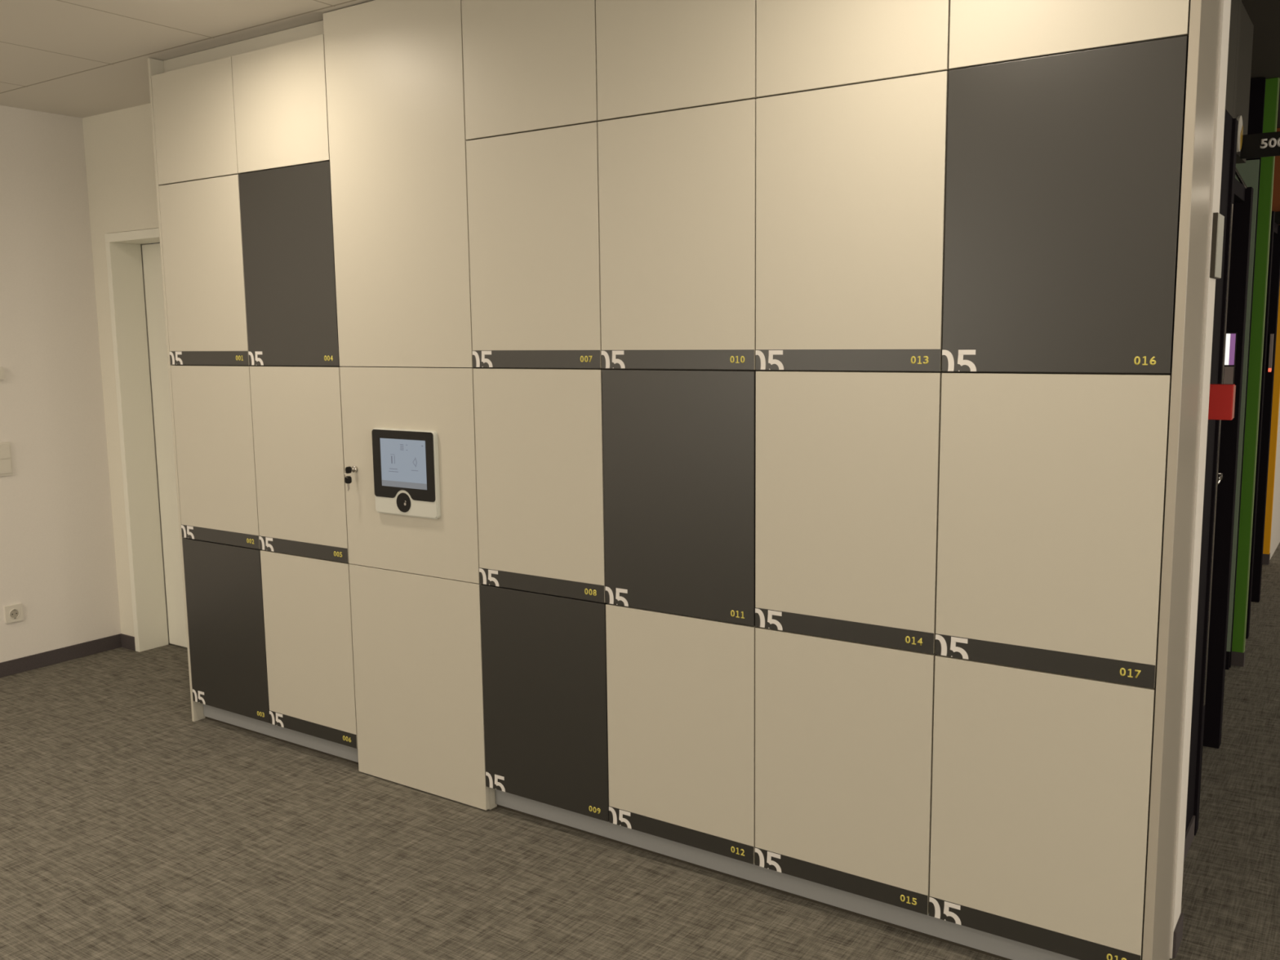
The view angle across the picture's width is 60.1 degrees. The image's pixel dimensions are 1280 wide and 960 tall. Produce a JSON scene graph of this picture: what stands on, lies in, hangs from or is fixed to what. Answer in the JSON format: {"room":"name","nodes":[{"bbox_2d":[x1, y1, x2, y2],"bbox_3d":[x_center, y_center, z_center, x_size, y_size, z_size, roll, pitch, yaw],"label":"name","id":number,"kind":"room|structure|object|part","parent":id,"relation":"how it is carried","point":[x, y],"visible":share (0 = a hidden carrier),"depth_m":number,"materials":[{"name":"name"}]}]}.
{"room":"locker room","nodes":[
{"label":"locker room","id":0,"kind":"room"},
{"bbox_2d":[0,105,120,662],"bbox_3d":[-4.917,-0.023,2.530,0.200,2.655,7.800,4,9,34],"label":"wall","id":1,"kind":"structure","parent":0,"point":[58,560],"depth_m":5.35,"materials":[{"name":"paint"}]},
{"bbox_2d":[0,366,4,379],"bbox_3d":[-2.991,-0.494,5.127,0.021,0.060,0.080,4,9,34],"label":"thermostat","id":2,"kind":"object","parent":1,"relation":"attached to","point":[2,369],"visible":1,"depth_m":5.15,"materials":[{"name":"beige plastic"}]},
{"bbox_2d":[0,441,13,475],"bbox_3d":[-2.989,-0.098,5.183,0.014,0.158,0.081,4,9,34],"label":"light switch","id":3,"kind":"object","parent":1,"relation":"attached to","point":[6,464],"visible":1,"depth_m":5.19,"materials":[{"name":"beige plastic"}]},
{"bbox_2d":[4,603,23,623],"bbox_3d":[-2.984,0.636,5.271,0.014,0.081,0.081,4,9,34],"label":"power socket","id":4,"kind":"object","parent":1,"relation":"attached to","point":[12,613],"visible":1,"depth_m":5.27,"materials":[{"name":"beige plastic"}]},
{"bbox_2d":[0,633,121,677],"bbox_3d":[-4.848,1.272,2.593,0.010,0.070,7.683,4,9,34],"label":"baseboard","id":5,"kind":"structure","parent":1,"relation":"attached to","point":[21,664],"depth_m":5.46,"materials":[{"name":"plastic"}]},
{"bbox_2d":[82,103,169,642],"bbox_3d":[-0.686,-0.313,4.335,4.740,2.655,0.217,4,9,34],"label":"wall","id":6,"kind":"structure","parent":0,"point":[118,144],"depth_m":5.38,"materials":[{"name":"paint"}]},
{"bbox_2d":[120,633,135,650],"bbox_3d":[-2.627,0.836,5.691,0.142,0.070,0.010,4,9,34],"label":"baseboard","id":7,"kind":"structure","parent":6,"relation":"attached to","point":[127,642],"depth_m":5.69,"materials":[{"name":"plastic"}]},
{"bbox_2d":[104,227,186,652],"bbox_3d":[-2.141,-0.143,5.338,0.955,2.092,0.207,4,9,34],"label":"door","id":8,"kind":"structure","parent":6,"relation":"in","point":[123,249],"depth_m":5.56,"materials":[{"name":"paint"}]},
{"bbox_2d":[0,542,1279,959],"bbox_3d":[2.819,0.792,6.245,8.940,0.120,22.400,4,9,34],"label":"floor","id":9,"kind":"structure","parent":0,"point":[132,827],"depth_m":3.35,"materials":[{"name":"carpet"}]},
{"bbox_2d":[147,57,205,721],"bbox_3d":[-1.792,-0.327,4.554,0.014,2.653,0.300,4,9,34],"label":"end panel","id":10,"kind":"object","parent":9,"relation":"on","point":[155,66],"visible":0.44,"depth_m":4.42,"materials":[{"name":"laminate"}]},
{"bbox_2d":[151,56,270,723],"bbox_3d":[-1.586,-0.321,4.400,0.498,2.500,0.282,4,9,34],"label":"tall cabinet","id":11,"kind":"object","parent":9,"relation":"on","point":[194,114],"visible":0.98,"depth_m":4.27,"materials":[{"name":"brown laminate"}]},
{"bbox_3d":[-1.672,-1.340,4.158,0.495,0.409,0.019,4,9,34],"label":"door","id":12,"kind":"part","parent":11,"relation":"part of","materials":[{"name":"laminate"}]},
{"bbox_3d":[-1.665,-0.789,4.230,0.495,0.694,0.019,4,9,34],"label":"door","id":13,"kind":"part","parent":11,"relation":"part of","materials":[{"name":"laminate"}]},
{"bbox_3d":[-1.657,-0.097,4.322,0.495,0.695,0.019,4,9,34],"label":"door","id":14,"kind":"part","parent":11,"relation":"part of","materials":[{"name":"laminate"}]},
{"bbox_3d":[-1.648,0.592,4.412,0.495,0.685,0.019,4,9,34],"label":"door","id":15,"kind":"part","parent":11,"relation":"part of","materials":[{"name":"laminate"}]},
{"bbox_2d":[163,20,324,72],"bbox_3d":[-1.437,-1.568,4.033,0.997,0.064,0.016,4,9,34],"label":"cabinet filler","id":16,"kind":"object","parent":11,"relation":"on","point":[315,28],"visible":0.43,"depth_m":4.02,"materials":[{"name":"laminate"}]},
{"bbox_2d":[203,703,358,764],"bbox_3d":[-1.411,0.989,4.362,0.996,0.086,0.021,4,9,34],"label":"plinth","id":17,"kind":"object","parent":9,"relation":"on","point":[309,742],"visible":0.54,"depth_m":4.34,"materials":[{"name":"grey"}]},
{"bbox_2d":[231,34,357,748],"bbox_3d":[-1.173,-0.289,4.121,0.498,2.500,0.282,4,9,34],"label":"tall cabinet","id":18,"kind":"object","parent":9,"relation":"on","point":[280,91],"visible":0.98,"depth_m":3.99,"materials":[{"name":"brown laminate"}]},
{"bbox_3d":[-1.259,-1.308,3.879,0.495,0.409,0.019,4,9,34],"label":"door","id":19,"kind":"part","parent":18,"relation":"part of","materials":[{"name":"laminate"}]},
{"bbox_3d":[-1.252,-0.757,3.951,0.495,0.694,0.019,4,9,34],"label":"door","id":20,"kind":"part","parent":18,"relation":"part of","materials":[{"name":"laminate"}]},
{"bbox_3d":[-1.244,-0.065,4.043,0.495,0.695,0.019,4,9,34],"label":"door","id":21,"kind":"part","parent":18,"relation":"part of","materials":[{"name":"laminate"}]},
{"bbox_3d":[-1.236,0.623,4.133,0.495,0.685,0.019,4,9,34],"label":"door","id":22,"kind":"part","parent":18,"relation":"part of","materials":[{"name":"laminate"}]},
{"bbox_2d":[323,0,497,810],"bbox_3d":[-0.712,-0.240,3.804,0.624,2.651,0.292,4,9,34],"label":"tall cabinet","id":23,"kind":"object","parent":9,"relation":"on","point":[394,68],"visible":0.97,"depth_m":3.67,"materials":[{"name":"brown laminate"}]},
{"bbox_2d":[344,466,352,491],"bbox_3d":[-1.010,-0.003,3.840,0.036,0.086,0.016,-6,9,-37],"label":"key","id":24,"kind":"object","parent":23,"relation":"hanging from","point":[348,479],"visible":1,"depth_m":3.84,"materials":[{"name":"black plastic"}]},
{"bbox_3d":[-0.791,-0.958,3.606,0.621,1.173,0.019,4,9,34],"label":"door","id":25,"kind":"part","parent":23,"relation":"part of","materials":[{"name":"laminate"}]},
{"bbox_2d":[371,427,440,519],"bbox_3d":[-0.789,-0.024,3.712,0.298,0.292,0.020,4,9,34],"label":"terminal","id":26,"kind":"object","parent":23,"relation":"attached to","point":[406,464],"visible":1,"depth_m":3.70,"materials":[{"name":"grey plastic"}]},
{"bbox_3d":[-0.779,-0.029,3.728,0.621,0.696,0.019,4,9,34],"label":"door","id":27,"kind":"part","parent":23,"relation":"part of","materials":[{"name":"laminate"}]},
{"bbox_3d":[-0.770,0.701,3.824,0.621,0.771,0.019,4,9,34],"label":"door","id":28,"kind":"part","parent":23,"relation":"part of","materials":[{"name":"laminate"}]},
{"bbox_2d":[461,0,608,822],"bbox_3d":[-0.242,-0.217,3.491,0.503,2.500,0.282,4,9,34],"label":"tall cabinet","id":29,"kind":"object","parent":9,"relation":"on","point":[530,66],"visible":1,"depth_m":3.36,"materials":[{"name":"brown laminate"}]},
{"bbox_3d":[-0.327,-1.237,3.248,0.500,0.409,0.019,4,9,34],"label":"door","id":30,"kind":"part","parent":29,"relation":"part of","materials":[{"name":"laminate"}]},
{"bbox_3d":[-0.321,-0.686,3.321,0.500,0.694,0.019,4,9,34],"label":"door","id":31,"kind":"part","parent":29,"relation":"part of","materials":[{"name":"laminate"}]},
{"bbox_3d":[-0.312,0.007,3.412,0.500,0.695,0.019,4,9,34],"label":"door","id":32,"kind":"part","parent":29,"relation":"part of","materials":[{"name":"laminate"}]},
{"bbox_3d":[-0.304,0.695,3.503,0.500,0.685,0.019,4,9,34],"label":"door","id":33,"kind":"part","parent":29,"relation":"part of","materials":[{"name":"laminate"}]},
{"bbox_2d":[595,0,759,864],"bbox_3d":[0.176,-0.185,3.208,0.505,2.500,0.282,4,9,34],"label":"tall cabinet","id":34,"kind":"object","parent":9,"relation":"on","point":[676,79],"visible":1,"depth_m":3.09,"materials":[{"name":"brown"}]},
{"bbox_3d":[0.097,-0.654,3.038,0.502,0.694,0.019,4,9,34],"label":"door","id":35,"kind":"part","parent":34,"relation":"part of","materials":[{"name":"laminate"}]},
{"bbox_3d":[0.090,-1.205,2.966,0.502,0.409,0.019,4,9,34],"label":"door","id":36,"kind":"part","parent":34,"relation":"part of","materials":[{"name":"laminate"}]},
{"bbox_3d":[0.106,0.039,3.130,0.502,0.695,0.019,4,9,34],"label":"door","id":37,"kind":"part","parent":34,"relation":"part of","materials":[{"name":"laminate"}]},
{"bbox_3d":[0.114,0.727,3.220,0.502,0.685,0.019,4,9,34],"label":"door","id":38,"kind":"part","parent":34,"relation":"part of","materials":[{"name":"laminate"}]},
{"bbox_2d":[495,789,1079,959],"bbox_3d":[0.353,1.124,3.168,2.017,0.086,0.021,4,9,34],"label":"plinth","id":39,"kind":"object","parent":9,"relation":"on","point":[974,940],"visible":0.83,"depth_m":3.11,"materials":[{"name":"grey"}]},
{"bbox_2d":[755,0,951,915],"bbox_3d":[0.594,-0.153,2.926,0.503,2.500,0.282,4,9,34],"label":"tall cabinet","id":40,"kind":"object","parent":9,"relation":"on","point":[851,106],"visible":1,"depth_m":2.81,"materials":[{"name":"brown laminate"}]},
{"bbox_3d":[0.531,0.759,2.938,0.500,0.685,0.019,4,9,34],"label":"door","id":41,"kind":"part","parent":40,"relation":"part of","materials":[{"name":"laminate"}]},
{"bbox_3d":[0.523,0.071,2.847,0.500,0.695,0.019,4,9,34],"label":"door","id":42,"kind":"part","parent":40,"relation":"part of","materials":[{"name":"laminate"}]},
{"bbox_3d":[0.514,-0.622,2.756,0.500,0.694,0.019,4,9,34],"label":"door","id":43,"kind":"part","parent":40,"relation":"part of","materials":[{"name":"laminate"}]},
{"bbox_3d":[0.508,-1.173,2.683,0.500,0.409,0.019,4,9,34],"label":"door","id":44,"kind":"part","parent":40,"relation":"part of","materials":[{"name":"laminate"}]},
{"bbox_2d":[928,0,1191,959],"bbox_3d":[1.010,-0.121,2.644,0.503,2.500,0.282,4,9,34],"label":"tall cabinet","id":45,"kind":"object","parent":9,"relation":"on","point":[1066,117],"visible":0.98,"depth_m":2.53,"materials":[{"name":"brown laminate"}]},
{"bbox_3d":[0.948,0.791,2.656,0.500,0.685,0.019,4,9,34],"label":"door","id":46,"kind":"part","parent":45,"relation":"part of","materials":[{"name":"laminate"}]},
{"bbox_3d":[0.940,0.103,2.566,0.500,0.695,0.019,4,9,34],"label":"door","id":47,"kind":"part","parent":45,"relation":"part of","materials":[{"name":"laminate"}]},
{"bbox_3d":[0.931,-0.590,2.474,0.500,0.694,0.019,4,9,34],"label":"door","id":48,"kind":"part","parent":45,"relation":"part of","materials":[{"name":"laminate"}]},
{"bbox_3d":[0.925,-1.140,2.402,0.500,0.409,0.019,4,9,34],"label":"door","id":49,"kind":"part","parent":45,"relation":"part of","materials":[{"name":"laminate"}]},
{"bbox_2d":[1142,0,1222,959],"bbox_3d":[1.230,-0.093,2.501,0.020,2.653,0.286,4,9,34],"label":"end panel","id":50,"kind":"object","parent":9,"relation":"on","point":[1205,15],"visible":1,"depth_m":2.46,"materials":[{"name":"laminate"}]},
{"bbox_2d":[1225,77,1266,669],"bbox_3d":[2.653,-0.443,5.029,0.190,2.651,0.058,4,9,34],"label":"rack","id":51,"kind":"object","parent":9,"relation":"on","point":[1250,171],"visible":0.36,"depth_m":4.92,"materials":[{"name":"grey metal"}]},
{"bbox_3d":[2.657,0.831,5.183,0.186,0.085,0.022,4,9,34],"label":"rail","id":52,"kind":"part","parent":51,"relation":"part of","materials":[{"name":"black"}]},
{"bbox_3d":[2.644,-0.309,5.032,0.188,2.215,0.010,4,9,34],"label":"pane","id":53,"kind":"part","parent":51,"relation":"part of","materials":[{"name":"black glass"}]},
{"bbox_2d":[0,0,1279,128],"bbox_3d":[0.254,-1.442,2.198,8.940,0.120,13.400,4,9,34],"label":"ceiling","id":54,"kind":"structure","parent":0,"point":[82,59],"depth_m":4.00,"materials":[{"name":"white paint"}]},
{"bbox_2d":[1169,0,1231,958],"bbox_3d":[1.246,-0.125,2.735,0.268,2.655,0.117,4,9,34],"label":"wall","id":55,"kind":"structure","parent":0,"point":[1225,4],"depth_m":2.66,"materials":[{"name":"paint"}]},
{"bbox_2d":[1172,912,1183,958],"bbox_3d":[1.376,1.165,2.829,0.007,0.070,0.113,4,9,34],"label":"baseboard","id":56,"kind":"structure","parent":55,"relation":"attached to","point":[1178,932],"depth_m":2.81,"materials":[{"name":"plastic"}]},
{"bbox_2d":[1209,212,1224,279],"bbox_3d":[1.357,-0.549,2.600,0.012,0.148,0.095,4,9,34],"label":"plate","id":57,"kind":"object","parent":55,"relation":"attached to","point":[1218,219],"visible":1,"depth_m":2.57,"materials":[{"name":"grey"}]},
{"bbox_2d":[1208,383,1235,420],"bbox_3d":[1.477,-0.202,2.850,0.098,0.090,0.032,4,9,34],"label":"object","id":58,"kind":"object","parent":55,"relation":"attached to","point":[1221,396],"visible":0.72,"depth_m":2.83,"materials":[{"name":"red plastic"}]},
{"bbox_2d":[1225,0,1239,117],"bbox_3d":[1.435,-1.248,2.925,0.186,0.483,0.665,4,9,34],"label":"wall","id":59,"kind":"structure","parent":0,"point":[1234,3],"depth_m":3.09,"materials":[{"name":"grey"}]},
{"bbox_2d":[1231,77,1279,666],"bbox_3d":[2.718,-0.452,5.080,0.238,2.653,0.041,4,9,34],"label":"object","id":60,"kind":"structure","parent":0,"point":[1272,85],"depth_m":5.01,"materials":[{"name":"green paint"}]},
{"bbox_2d":[1262,286,1279,564],"bbox_3d":[4.144,-0.757,7.260,0.120,2.653,0.057,4,9,34],"label":"pillar","id":61,"kind":"structure","parent":0,"point":[1276,393],"depth_m":7.29,"materials":[{"name":"orange paint"}]},
{"bbox_2d":[1269,398,1279,559],"bbox_3d":[6.754,-1.291,11.066,0.112,2.655,9.200,4,9,34],"label":"wall","id":62,"kind":"structure","parent":0,"point":[1275,529],"depth_m":7.62,"materials":[{"name":"paint"}]},
{"bbox_3d":[5.232,-1.005,9.037,0.100,2.655,14.300,4,9,34],"label":"wall","id":63,"kind":"structure","parent":0,"visible":0},
{"bbox_2d":[1183,815,1195,862],"bbox_3d":[1.543,1.116,3.181,0.006,0.070,0.648,4,9,34],"label":"baseboard","id":64,"kind":"structure","parent":63,"relation":"attached to","point":[1189,834],"depth_m":3.36,"materials":[{"name":"plastic"}]},
{"bbox_2d":[1185,110,1253,835],"bbox_3d":[1.661,0.013,3.500,0.320,2.170,1.569,4,9,34],"label":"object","id":65,"kind":"structure","parent":63,"relation":"in","point":[1236,202],"depth_m":3.91,"materials":[{"name":"black"}]},
{"bbox_3d":[1.453,0.068,3.099,0.184,2.169,0.665,4,9,34],"label":"panel","id":66,"kind":"part","parent":65,"relation":"part of","materials":[{"name":"black metal"}]},
{"bbox_3d":[1.608,0.024,3.426,0.317,2.170,0.055,4,9,34],"label":"door frame","id":67,"kind":"part","parent":65,"relation":"part of","materials":[{"name":"black metal"}]},
{"bbox_3d":[1.921,-0.010,3.738,0.080,0.052,0.127,4,9,34],"label":"handle","id":68,"kind":"part","parent":65,"relation":"part of","materials":[{"name":"silver metal"}]},
{"bbox_3d":[2.070,-0.023,4.136,0.281,2.065,0.060,4,9,34],"label":"door frame","id":69,"kind":"part","parent":65,"relation":"part of","materials":[{"name":"black metal"}]},
{"bbox_2d":[1223,332,1237,384],"bbox_3d":[2.128,-0.404,3.996,0.040,0.257,0.016,4,9,34],"label":"display","id":70,"kind":"object","parent":65,"relation":"attached to","point":[1231,337],"visible":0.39,"depth_m":3.98,"materials":[{"name":"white plastic"}]},
{"bbox_3d":[2.111,-1.073,3.902,0.061,0.098,0.012,3,9,28],"label":"closer arm","id":71,"kind":"part","parent":65,"relation":"part of","materials":[{"name":"black metal"}]},
{"bbox_2d":[1231,0,1241,118],"bbox_3d":[1.589,-1.293,3.255,0.306,0.481,0.055,4,9,34],"label":"transom panel","id":72,"kind":"object","parent":63,"relation":"attached to","point":[1240,1],"visible":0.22,"depth_m":3.18,"materials":[{"name":"grey metal"}]},
{"bbox_2d":[1235,2,1253,164],"bbox_3d":[1.850,-1.354,3.696,0.236,0.481,0.972,4,9,34],"label":"transom panel","id":73,"kind":"object","parent":63,"relation":"attached to","point":[1246,27],"visible":0.18,"depth_m":3.87,"materials":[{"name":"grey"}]},
{"bbox_2d":[1236,115,1243,151],"bbox_3d":[2.067,-1.194,3.814,0.010,0.120,0.120,4,9,34],"label":"round plaque","id":74,"kind":"object","parent":73,"relation":"attached to","point":[1240,128],"visible":0.84,"depth_m":3.80,"materials":[{"name":"beige plastic"}]},
{"bbox_2d":[1240,131,1279,159],"bbox_3d":[2.234,-1.159,3.799,0.300,0.080,0.017,4,9,34],"label":"room sign","id":75,"kind":"object","parent":73,"relation":"attached to","point":[1260,144],"visible":0.96,"depth_m":3.84,"materials":[{"name":"black plastic"}]},
{"bbox_2d":[1245,128,1279,638],"bbox_3d":[3.227,-0.570,5.926,0.288,2.653,0.950,4,9,34],"label":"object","id":76,"kind":"structure","parent":63,"relation":"in","point":[1273,269],"depth_m":6.16,"materials":[{"name":"black"}]},
{"bbox_2d":[1267,333,1274,372],"bbox_3d":[3.528,-0.711,6.182,0.017,0.211,0.016,4,9,34],"label":"display","id":77,"kind":"object","parent":76,"relation":"attached to","point":[1271,343],"visible":1,"depth_m":6.18,"materials":[{"name":"grey"}]},
{"bbox_3d":[3.538,-1.674,6.105,0.108,0.518,0.055,4,9,34],"label":"transom panel","id":78,"kind":"part","parent":76,"relation":"part of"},
{"bbox_2d":[1274,211,1279,224],"bbox_3d":[3.583,-1.427,5.992,0.300,0.070,0.018,4,9,34],"label":"room sign","id":79,"kind":"object","parent":76,"relation":"attached to","point":[1277,220],"visible":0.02,"depth_m":6.05,"materials":[{"name":"black plastic"}]}
]}

